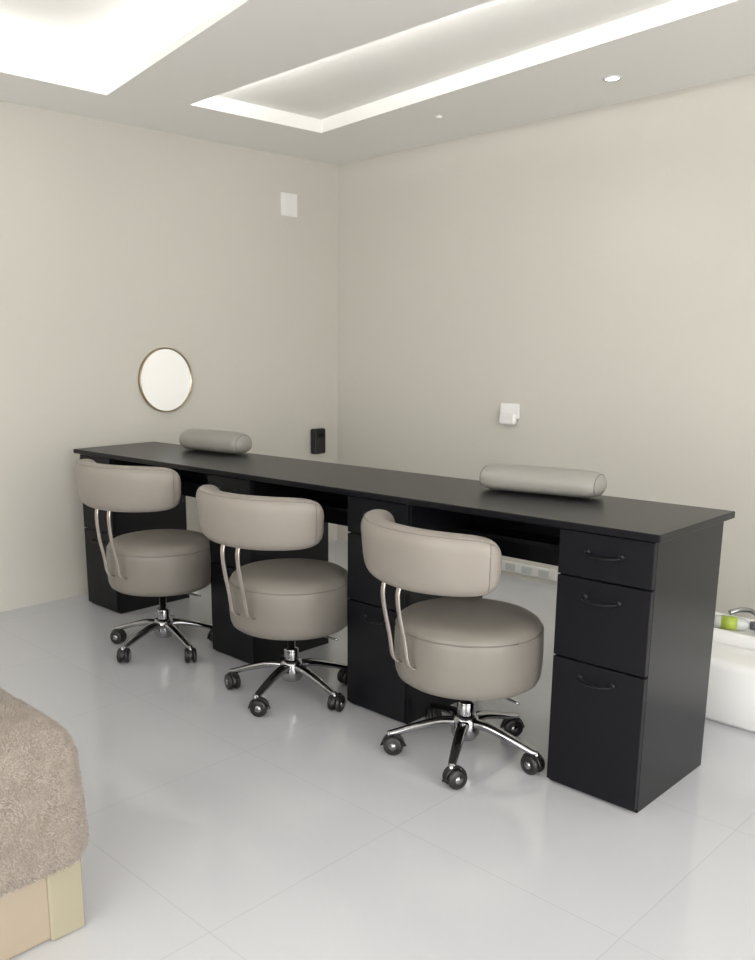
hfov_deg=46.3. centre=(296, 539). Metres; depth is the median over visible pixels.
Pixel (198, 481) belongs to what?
shelf
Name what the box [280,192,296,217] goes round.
wall switch plate
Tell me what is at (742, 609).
tap
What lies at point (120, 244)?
wall
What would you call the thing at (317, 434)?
soap dispenser
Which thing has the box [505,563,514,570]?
outlet
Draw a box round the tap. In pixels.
[728,607,754,630]
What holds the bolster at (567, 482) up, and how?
on the desk
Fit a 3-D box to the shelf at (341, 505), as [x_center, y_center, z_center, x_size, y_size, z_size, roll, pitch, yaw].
[0.235,-0.115,3.281,0.120,0.012,0.499,-12,16,-42]
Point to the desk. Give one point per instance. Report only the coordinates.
(637, 581)
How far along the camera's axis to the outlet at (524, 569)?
4.60 m
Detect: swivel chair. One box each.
[74,459,212,662]
[196,485,349,716]
[361,509,544,789]
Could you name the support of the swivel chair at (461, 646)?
on the floor
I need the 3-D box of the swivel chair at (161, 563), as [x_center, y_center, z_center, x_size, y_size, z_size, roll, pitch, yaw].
[-0.577,0.066,3.481,0.545,0.787,0.530,10,16,39]
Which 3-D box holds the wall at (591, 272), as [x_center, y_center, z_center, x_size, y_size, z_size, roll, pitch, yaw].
[2.407,-0.822,3.172,0.120,2.600,6.200,-12,16,-42]
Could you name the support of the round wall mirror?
attached to the wall at (120, 244)
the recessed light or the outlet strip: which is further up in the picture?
the recessed light
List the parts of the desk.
drawer, handle, drawer, drawer, modesty panel, drawer, drawer, drawer, modesty panel, handle, drawer, drawer, drawer, modesty panel, handle, drawer, handle, drawer, handle, drawer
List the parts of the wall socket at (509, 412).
plate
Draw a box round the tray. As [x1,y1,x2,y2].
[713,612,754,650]
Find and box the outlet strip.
[501,560,556,580]
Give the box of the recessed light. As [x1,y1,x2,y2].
[602,75,622,81]
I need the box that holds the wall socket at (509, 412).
[499,403,519,424]
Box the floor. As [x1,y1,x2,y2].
[0,540,754,959]
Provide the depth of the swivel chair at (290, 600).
2.85 m
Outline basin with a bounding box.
[705,607,754,732]
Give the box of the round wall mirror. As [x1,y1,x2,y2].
[138,347,192,411]
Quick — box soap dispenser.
[311,428,324,453]
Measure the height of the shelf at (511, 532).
0.012 m
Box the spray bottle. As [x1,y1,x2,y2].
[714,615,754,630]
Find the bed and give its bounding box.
[0,687,88,959]
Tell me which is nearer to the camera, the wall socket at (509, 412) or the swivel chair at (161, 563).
the swivel chair at (161, 563)
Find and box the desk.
[73,442,734,812]
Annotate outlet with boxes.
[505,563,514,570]
[521,566,531,573]
[538,569,548,577]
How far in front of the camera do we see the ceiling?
3.45 m
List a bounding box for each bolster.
[179,429,251,453]
[479,464,606,497]
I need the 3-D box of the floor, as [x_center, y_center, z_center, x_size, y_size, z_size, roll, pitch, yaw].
[0.112,0.974,1.351,6.440,0.100,6.440,-12,16,-42]
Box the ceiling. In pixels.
[0,0,754,164]
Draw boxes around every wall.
[0,101,336,611]
[337,73,754,619]
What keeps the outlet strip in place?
attached to the wall at (591, 272)
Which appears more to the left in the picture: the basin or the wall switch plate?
the wall switch plate
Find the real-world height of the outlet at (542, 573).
0.036 m
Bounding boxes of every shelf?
[180,476,207,486]
[313,499,347,512]
[460,524,559,548]
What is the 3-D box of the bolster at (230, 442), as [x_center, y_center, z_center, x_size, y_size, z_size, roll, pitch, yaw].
[-0.366,-0.439,3.900,0.400,0.096,0.124,11,16,42]
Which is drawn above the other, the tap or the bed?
the tap

